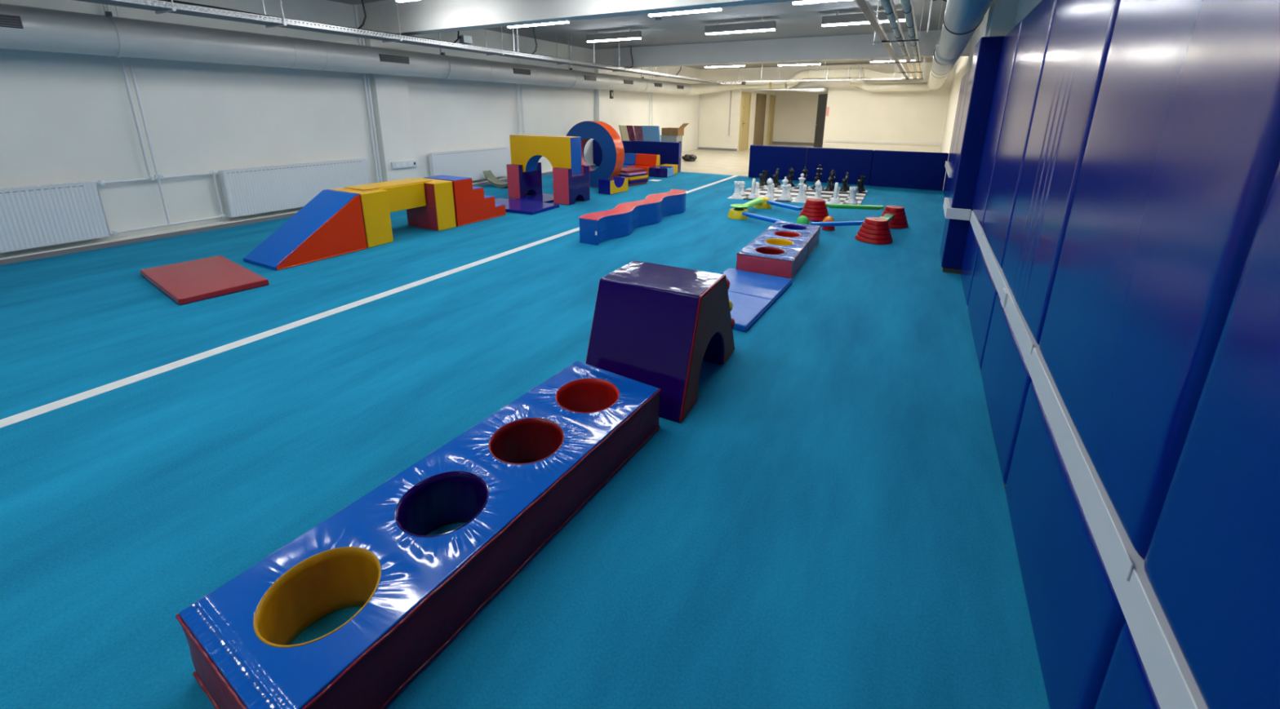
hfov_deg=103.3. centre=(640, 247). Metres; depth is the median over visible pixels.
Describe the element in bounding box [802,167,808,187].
chess queen
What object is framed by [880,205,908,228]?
stone tower
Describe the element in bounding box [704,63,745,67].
ceiling light
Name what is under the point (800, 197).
king
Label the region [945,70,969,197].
pad
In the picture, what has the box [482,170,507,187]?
board
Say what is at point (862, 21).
diffuser
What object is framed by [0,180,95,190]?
grille
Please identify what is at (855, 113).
wall
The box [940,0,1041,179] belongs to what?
wall
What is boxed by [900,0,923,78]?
insulated pipe
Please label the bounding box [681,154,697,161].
bag
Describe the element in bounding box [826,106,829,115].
notice
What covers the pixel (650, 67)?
pipes
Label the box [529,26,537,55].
cable
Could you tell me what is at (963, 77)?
pad
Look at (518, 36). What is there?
pipes
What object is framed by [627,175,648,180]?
foam mat
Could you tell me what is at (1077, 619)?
pad
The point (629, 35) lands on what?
ceiling light
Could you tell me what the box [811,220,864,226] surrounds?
beam
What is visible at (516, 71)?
grille
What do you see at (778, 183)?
knight
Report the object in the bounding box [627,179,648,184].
foam mat
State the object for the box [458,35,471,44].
junction box
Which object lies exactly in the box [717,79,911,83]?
pipe
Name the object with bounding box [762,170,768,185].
chess rook
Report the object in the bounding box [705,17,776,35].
ceiling light
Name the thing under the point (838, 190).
pawn
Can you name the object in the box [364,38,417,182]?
pillar
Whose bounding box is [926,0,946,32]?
conduit
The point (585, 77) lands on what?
grille
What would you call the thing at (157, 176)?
pipes
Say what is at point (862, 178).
chess rook
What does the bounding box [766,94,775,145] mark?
door
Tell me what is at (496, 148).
grille
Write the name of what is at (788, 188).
pawn
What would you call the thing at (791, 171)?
bishop
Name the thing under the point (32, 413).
floor line
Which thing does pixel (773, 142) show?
baseboard
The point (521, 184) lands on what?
block
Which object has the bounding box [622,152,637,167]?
foam block
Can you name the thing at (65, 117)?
wall
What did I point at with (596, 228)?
beam
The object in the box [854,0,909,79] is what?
cable tray
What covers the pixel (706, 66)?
diffuser
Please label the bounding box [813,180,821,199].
bishop
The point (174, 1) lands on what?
cable
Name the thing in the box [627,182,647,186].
foam mat
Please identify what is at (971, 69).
pad
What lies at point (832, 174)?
bishop
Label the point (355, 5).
pipes
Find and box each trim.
[824,138,941,145]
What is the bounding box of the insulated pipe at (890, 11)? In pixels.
[880,0,916,78]
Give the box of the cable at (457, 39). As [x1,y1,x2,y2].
[452,31,459,44]
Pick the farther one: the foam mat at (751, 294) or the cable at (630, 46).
the cable at (630, 46)
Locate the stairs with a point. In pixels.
(471, 205)
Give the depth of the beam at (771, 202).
7.62 m
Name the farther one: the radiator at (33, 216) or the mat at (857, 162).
the mat at (857, 162)
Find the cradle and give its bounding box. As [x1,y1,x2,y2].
[598,176,627,195]
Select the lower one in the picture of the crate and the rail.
the rail
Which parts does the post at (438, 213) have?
panel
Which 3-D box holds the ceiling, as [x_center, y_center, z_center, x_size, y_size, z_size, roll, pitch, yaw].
[0.430,-3.668,7.564,8.700,0.150,23.300,9,17,27]
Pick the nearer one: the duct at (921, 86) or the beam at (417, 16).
the beam at (417, 16)
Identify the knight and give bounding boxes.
[747,178,758,199]
[775,168,781,186]
[829,182,840,204]
[840,172,849,191]
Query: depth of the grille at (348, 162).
7.13 m
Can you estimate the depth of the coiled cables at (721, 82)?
17.12 m
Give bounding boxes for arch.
[509,134,582,175]
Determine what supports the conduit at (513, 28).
hanging from the ceiling
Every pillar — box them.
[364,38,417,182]
[594,68,609,124]
[984,0,1018,36]
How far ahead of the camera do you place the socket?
2.56 m
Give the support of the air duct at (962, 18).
hanging from the ceiling
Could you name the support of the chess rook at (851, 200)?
on the board at (826, 196)
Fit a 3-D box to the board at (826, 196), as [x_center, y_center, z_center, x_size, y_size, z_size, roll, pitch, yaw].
[2.964,-0.979,9.324,2.138,0.013,2.228,9,17,27]
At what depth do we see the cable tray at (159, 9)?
6.33 m
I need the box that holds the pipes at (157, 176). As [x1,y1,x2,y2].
[96,4,226,235]
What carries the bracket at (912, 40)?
hanging from the ceiling
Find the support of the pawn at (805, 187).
on the board at (826, 196)
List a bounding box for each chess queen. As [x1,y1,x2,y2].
[778,176,789,200]
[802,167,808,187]
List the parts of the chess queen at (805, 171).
crown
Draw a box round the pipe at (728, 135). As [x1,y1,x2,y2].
[726,90,731,137]
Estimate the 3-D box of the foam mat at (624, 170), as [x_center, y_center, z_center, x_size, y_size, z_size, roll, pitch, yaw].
[-0.251,-1.615,10.567,0.560,0.053,0.504,-14,21,-42]
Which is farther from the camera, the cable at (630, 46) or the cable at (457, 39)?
the cable at (630, 46)
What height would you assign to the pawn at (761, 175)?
0.247 m
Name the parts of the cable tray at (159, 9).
threaded rod, threaded rod, threaded rod, threaded rod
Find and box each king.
[794,173,805,201]
[816,164,822,181]
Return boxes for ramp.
[243,189,367,270]
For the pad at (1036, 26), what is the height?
1.483 m
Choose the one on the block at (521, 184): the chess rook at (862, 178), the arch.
the arch
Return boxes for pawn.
[740,181,746,195]
[755,182,759,196]
[759,173,764,186]
[770,182,775,197]
[772,174,777,186]
[786,175,791,187]
[786,183,791,198]
[802,184,808,199]
[811,177,818,190]
[818,186,822,199]
[825,177,832,191]
[837,186,840,201]
[840,178,847,191]
[856,179,862,193]
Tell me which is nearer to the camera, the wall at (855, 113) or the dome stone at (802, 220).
the dome stone at (802, 220)
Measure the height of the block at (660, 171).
0.214 m
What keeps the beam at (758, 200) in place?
attached to the stepping stone at (735, 213)
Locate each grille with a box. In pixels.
[0,13,23,28]
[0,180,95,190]
[218,158,366,171]
[378,53,409,63]
[428,146,506,153]
[512,67,530,75]
[583,75,596,80]
[623,80,633,84]
[653,83,662,87]
[676,85,684,88]
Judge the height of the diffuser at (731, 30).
0.021 m
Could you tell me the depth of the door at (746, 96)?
19.42 m
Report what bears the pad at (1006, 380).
attached to the wall at (963, 64)
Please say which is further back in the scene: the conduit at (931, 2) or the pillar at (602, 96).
the pillar at (602, 96)
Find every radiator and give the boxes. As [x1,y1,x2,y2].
[0,180,111,253]
[217,158,369,217]
[428,146,511,181]
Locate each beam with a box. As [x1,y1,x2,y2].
[343,177,431,213]
[353,0,798,36]
[578,189,686,245]
[592,29,973,68]
[742,197,763,208]
[742,211,791,222]
[766,200,803,210]
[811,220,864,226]
[825,203,884,209]
[879,213,894,222]
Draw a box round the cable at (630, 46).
[629,46,633,68]
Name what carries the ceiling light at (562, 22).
attached to the ceiling
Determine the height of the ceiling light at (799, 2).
0.200 m
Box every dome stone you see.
[795,215,808,224]
[822,216,834,222]
[822,219,835,231]
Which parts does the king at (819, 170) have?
crown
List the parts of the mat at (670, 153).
panel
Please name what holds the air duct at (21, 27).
hanging from the ceiling
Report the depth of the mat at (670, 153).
12.58 m
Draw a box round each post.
[330,187,393,248]
[406,177,456,231]
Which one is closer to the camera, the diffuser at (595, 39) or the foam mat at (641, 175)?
the diffuser at (595, 39)
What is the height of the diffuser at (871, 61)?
0.021 m
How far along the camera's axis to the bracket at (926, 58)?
14.59 m
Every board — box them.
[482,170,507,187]
[727,184,867,204]
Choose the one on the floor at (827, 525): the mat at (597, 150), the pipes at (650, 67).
the mat at (597, 150)
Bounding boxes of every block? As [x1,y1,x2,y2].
[175,361,660,708]
[506,162,542,199]
[552,165,590,205]
[585,260,734,422]
[648,165,673,177]
[736,221,821,279]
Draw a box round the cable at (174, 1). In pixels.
[147,0,691,78]
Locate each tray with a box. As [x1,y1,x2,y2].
[74,0,716,83]
[716,65,924,83]
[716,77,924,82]
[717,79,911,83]
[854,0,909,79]
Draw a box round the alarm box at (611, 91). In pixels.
[609,89,613,98]
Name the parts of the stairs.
panel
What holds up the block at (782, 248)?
on the floor at (827, 525)
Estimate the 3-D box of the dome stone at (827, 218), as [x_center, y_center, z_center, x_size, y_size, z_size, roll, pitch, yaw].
[2.540,-0.357,6.822,0.165,0.130,0.165,9,17,27]
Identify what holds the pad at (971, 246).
attached to the wall at (963, 64)
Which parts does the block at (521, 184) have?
panel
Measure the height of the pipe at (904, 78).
0.045 m
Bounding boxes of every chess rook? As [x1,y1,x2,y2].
[731,181,742,198]
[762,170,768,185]
[846,186,857,204]
[858,176,865,191]
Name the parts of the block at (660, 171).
panel, panel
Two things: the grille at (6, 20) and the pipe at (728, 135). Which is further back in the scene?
the pipe at (728, 135)
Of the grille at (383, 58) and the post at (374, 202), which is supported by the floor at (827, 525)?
the post at (374, 202)
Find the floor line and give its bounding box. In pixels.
[0,175,738,428]
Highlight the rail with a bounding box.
[942,197,1207,708]
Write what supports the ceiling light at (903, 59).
attached to the ceiling
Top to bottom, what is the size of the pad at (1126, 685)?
0.524 m
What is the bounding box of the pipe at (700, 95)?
[697,94,700,145]
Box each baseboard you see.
[0,164,595,260]
[697,146,737,151]
[772,141,813,145]
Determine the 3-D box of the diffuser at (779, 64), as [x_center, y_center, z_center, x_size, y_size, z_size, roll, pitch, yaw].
[4.559,-5.247,14.538,1.180,0.021,0.060,9,17,27]
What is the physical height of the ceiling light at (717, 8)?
0.200 m
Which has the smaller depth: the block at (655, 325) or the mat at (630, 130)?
the block at (655, 325)
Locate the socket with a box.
[1000,288,1007,307]
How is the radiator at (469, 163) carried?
attached to the wall at (65, 117)
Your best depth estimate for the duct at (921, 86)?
15.74 m
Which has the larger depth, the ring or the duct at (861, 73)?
the duct at (861, 73)
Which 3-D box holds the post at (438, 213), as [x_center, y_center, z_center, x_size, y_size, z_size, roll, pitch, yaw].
[-2.711,-0.562,6.520,0.600,0.600,0.279,9,18,29]
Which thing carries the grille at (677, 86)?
attached to the air duct at (21, 27)
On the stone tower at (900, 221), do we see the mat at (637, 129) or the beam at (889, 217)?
the beam at (889, 217)
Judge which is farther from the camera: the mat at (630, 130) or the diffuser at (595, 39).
the mat at (630, 130)
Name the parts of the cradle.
panel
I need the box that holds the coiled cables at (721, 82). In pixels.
[720,80,745,84]
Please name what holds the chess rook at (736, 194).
on the board at (826, 196)
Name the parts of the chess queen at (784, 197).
crown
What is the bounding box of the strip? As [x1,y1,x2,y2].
[391,160,417,168]
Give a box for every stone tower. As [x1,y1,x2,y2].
[799,198,828,221]
[854,217,893,244]
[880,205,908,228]
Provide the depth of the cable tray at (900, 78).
16.00 m
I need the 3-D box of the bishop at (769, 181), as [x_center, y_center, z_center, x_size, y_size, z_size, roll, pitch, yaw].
[2.224,-1.018,8.718,0.180,0.370,0.180,9,17,27]
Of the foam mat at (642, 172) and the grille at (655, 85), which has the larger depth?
the grille at (655, 85)
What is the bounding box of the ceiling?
[328,0,946,69]
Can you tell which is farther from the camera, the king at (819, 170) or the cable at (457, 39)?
the king at (819, 170)
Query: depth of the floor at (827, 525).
2.19 m
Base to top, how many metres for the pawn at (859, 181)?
0.247 m
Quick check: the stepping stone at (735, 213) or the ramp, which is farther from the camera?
the stepping stone at (735, 213)
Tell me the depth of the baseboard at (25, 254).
5.82 m
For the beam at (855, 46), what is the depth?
10.96 m
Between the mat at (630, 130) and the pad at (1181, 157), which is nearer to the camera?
the pad at (1181, 157)
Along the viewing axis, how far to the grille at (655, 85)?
15.02 m
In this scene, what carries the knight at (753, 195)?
on the board at (826, 196)
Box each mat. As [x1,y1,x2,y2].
[139,255,269,305]
[494,198,559,214]
[514,193,553,203]
[592,139,631,166]
[617,173,646,177]
[618,171,647,175]
[619,125,629,141]
[619,167,645,173]
[626,125,635,141]
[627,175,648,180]
[627,177,648,182]
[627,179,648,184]
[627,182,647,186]
[631,140,681,172]
[633,125,643,141]
[641,125,660,141]
[660,164,678,174]
[721,268,792,331]
[748,145,807,180]
[805,146,874,185]
[869,150,948,191]
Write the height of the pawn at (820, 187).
0.247 m
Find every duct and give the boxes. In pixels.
[0,3,786,95]
[740,84,827,92]
[786,62,919,88]
[848,77,930,92]
[927,0,993,89]
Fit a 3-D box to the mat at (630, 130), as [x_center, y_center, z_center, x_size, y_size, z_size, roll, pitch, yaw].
[-0.180,-2.877,14.222,0.476,1.065,0.044,9,17,27]
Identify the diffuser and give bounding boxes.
[586,37,640,42]
[705,28,774,35]
[705,65,744,67]
[777,63,820,66]
[822,18,905,26]
[870,60,915,62]
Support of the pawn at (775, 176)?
on the board at (826, 196)
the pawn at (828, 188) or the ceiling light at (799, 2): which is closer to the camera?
the ceiling light at (799, 2)
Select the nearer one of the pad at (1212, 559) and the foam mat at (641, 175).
the pad at (1212, 559)
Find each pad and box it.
[940,35,1004,274]
[942,74,965,197]
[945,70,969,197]
[948,69,971,199]
[960,222,979,306]
[967,247,997,369]
[972,19,1022,228]
[981,293,1032,484]
[982,0,1057,269]
[1002,0,1120,345]
[1004,381,1126,708]
[1039,0,1279,560]
[1093,622,1160,708]
[1144,160,1279,708]
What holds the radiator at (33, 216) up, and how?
attached to the wall at (65, 117)
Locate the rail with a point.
(1173, 684)
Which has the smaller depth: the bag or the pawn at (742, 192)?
the pawn at (742, 192)
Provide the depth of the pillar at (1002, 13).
4.31 m
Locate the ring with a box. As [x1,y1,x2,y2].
[565,120,624,186]
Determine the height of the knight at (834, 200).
0.342 m
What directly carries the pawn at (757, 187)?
on the board at (826, 196)
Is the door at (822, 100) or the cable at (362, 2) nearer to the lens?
the cable at (362, 2)
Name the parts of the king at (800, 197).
crown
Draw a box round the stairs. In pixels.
[423,174,506,226]
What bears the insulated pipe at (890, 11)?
on the bracket at (912, 40)
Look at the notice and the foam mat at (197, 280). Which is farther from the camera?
the notice
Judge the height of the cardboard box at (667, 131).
0.334 m
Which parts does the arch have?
panel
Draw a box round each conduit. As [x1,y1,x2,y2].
[512,27,515,51]
[516,27,518,52]
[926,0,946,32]
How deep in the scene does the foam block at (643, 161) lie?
12.05 m
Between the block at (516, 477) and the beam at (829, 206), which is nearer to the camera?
the block at (516, 477)
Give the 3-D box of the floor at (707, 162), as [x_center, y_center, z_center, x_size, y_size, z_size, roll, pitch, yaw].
[1.917,-1.346,11.064,8.700,0.188,29.600,9,17,27]
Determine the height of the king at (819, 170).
0.462 m
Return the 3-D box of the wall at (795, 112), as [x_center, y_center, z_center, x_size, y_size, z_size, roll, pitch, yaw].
[7.528,-5.898,22.567,3.380,2.612,0.150,9,17,27]
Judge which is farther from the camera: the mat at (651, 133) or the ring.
the mat at (651, 133)
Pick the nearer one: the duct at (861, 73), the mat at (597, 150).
the mat at (597, 150)
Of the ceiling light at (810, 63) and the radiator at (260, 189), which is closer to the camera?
the radiator at (260, 189)
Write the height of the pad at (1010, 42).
1.483 m
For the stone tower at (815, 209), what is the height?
0.275 m
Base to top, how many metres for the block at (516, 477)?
0.227 m
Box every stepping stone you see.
[727,204,749,219]
[753,196,771,208]
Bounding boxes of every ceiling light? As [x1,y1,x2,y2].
[395,0,415,2]
[507,21,568,27]
[586,27,641,42]
[648,7,722,16]
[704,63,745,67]
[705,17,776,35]
[777,61,821,66]
[792,0,845,4]
[821,10,905,26]
[870,57,915,62]
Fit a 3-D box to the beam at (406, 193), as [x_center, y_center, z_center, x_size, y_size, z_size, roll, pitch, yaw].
[-2.997,-0.622,6.117,0.405,0.303,0.910,9,17,27]
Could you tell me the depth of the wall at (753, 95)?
20.65 m
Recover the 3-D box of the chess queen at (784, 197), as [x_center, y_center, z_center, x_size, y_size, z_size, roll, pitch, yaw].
[2.469,-1.012,8.649,0.180,0.398,0.180,9,17,27]
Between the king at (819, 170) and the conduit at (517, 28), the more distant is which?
the king at (819, 170)
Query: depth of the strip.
8.49 m
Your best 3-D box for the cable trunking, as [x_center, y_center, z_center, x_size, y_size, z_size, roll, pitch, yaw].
[5.391,-1.382,8.862,0.036,0.095,2.020,9,17,27]
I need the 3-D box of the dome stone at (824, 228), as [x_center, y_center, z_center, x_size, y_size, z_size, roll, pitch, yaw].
[2.455,-0.295,6.591,0.165,0.130,0.165,9,17,27]
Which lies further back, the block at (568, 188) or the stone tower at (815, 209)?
the block at (568, 188)
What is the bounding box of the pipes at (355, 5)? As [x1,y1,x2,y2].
[354,4,382,182]
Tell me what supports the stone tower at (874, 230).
on the floor at (827, 525)
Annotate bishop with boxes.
[764,177,773,199]
[788,168,795,186]
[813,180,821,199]
[826,169,835,189]
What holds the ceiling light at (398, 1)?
attached to the ceiling
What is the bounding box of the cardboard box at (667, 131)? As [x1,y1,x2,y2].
[661,123,688,136]
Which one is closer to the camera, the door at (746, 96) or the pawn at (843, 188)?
the pawn at (843, 188)
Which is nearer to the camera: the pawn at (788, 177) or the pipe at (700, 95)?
the pawn at (788, 177)
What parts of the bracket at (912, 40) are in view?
threaded rod, threaded rod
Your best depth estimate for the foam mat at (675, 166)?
12.08 m
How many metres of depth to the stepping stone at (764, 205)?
7.96 m
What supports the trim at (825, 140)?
attached to the wall at (855, 113)
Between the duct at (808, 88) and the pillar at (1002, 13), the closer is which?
the pillar at (1002, 13)
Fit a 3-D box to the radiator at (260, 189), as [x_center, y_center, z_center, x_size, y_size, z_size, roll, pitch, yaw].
[-4.817,-0.897,7.233,0.132,0.599,1.932,9,17,27]
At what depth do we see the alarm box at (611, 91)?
13.96 m
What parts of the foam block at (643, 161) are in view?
seat, backrest, panel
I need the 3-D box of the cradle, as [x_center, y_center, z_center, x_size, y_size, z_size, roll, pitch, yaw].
[-0.497,-1.159,9.411,0.280,0.260,0.560,11,18,33]
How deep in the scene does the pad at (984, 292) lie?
3.26 m
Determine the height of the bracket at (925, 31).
0.595 m
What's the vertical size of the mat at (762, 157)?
0.729 m
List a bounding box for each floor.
[0,166,1049,708]
[680,143,1005,490]
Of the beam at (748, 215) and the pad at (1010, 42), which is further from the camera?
the beam at (748, 215)
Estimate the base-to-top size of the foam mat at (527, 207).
0.049 m
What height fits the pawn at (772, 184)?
0.247 m
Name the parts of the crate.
lid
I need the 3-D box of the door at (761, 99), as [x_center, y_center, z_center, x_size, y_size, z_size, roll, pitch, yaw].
[5.015,-5.309,21.210,0.080,2.152,1.230,9,17,27]
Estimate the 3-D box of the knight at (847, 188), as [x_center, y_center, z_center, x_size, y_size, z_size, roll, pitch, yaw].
[3.987,-1.284,9.797,0.180,0.342,0.180,8,17,26]
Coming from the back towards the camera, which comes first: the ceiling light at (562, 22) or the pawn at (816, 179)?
the pawn at (816, 179)
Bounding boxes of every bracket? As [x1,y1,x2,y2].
[872,0,924,44]
[888,31,925,64]
[897,57,924,73]
[902,57,926,79]
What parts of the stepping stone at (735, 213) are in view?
dish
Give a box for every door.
[738,92,751,151]
[753,93,766,145]
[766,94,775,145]
[813,93,827,147]
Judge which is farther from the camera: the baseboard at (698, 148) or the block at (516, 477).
the baseboard at (698, 148)
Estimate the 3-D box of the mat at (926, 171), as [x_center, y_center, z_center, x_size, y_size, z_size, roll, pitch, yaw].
[5.373,-1.560,10.170,1.326,0.729,0.120,9,17,27]
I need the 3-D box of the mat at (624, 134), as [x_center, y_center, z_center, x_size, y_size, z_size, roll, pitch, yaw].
[-0.363,-2.911,14.341,0.496,1.065,0.044,9,17,27]
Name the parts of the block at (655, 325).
panel, panel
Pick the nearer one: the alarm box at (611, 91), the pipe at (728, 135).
the alarm box at (611, 91)
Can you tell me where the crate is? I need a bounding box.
[660,135,683,164]
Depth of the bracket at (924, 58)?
12.18 m
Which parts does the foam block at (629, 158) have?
seat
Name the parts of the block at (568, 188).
panel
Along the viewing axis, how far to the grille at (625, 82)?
13.53 m
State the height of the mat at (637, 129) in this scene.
1.065 m
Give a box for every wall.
[0,0,700,256]
[697,62,955,152]
[737,89,775,151]
[772,88,828,142]
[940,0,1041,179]
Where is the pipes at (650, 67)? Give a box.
[648,66,653,125]
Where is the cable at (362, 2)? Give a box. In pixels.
[356,0,366,31]
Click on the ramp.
(331, 224)
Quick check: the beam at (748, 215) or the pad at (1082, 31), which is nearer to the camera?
the pad at (1082, 31)
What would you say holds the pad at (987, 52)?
attached to the pillar at (1002, 13)
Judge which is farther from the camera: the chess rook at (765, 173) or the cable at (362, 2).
the chess rook at (765, 173)
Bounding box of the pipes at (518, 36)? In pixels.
[514,34,524,134]
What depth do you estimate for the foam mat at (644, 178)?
10.33 m
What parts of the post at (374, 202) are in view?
panel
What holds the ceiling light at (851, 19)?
attached to the ceiling

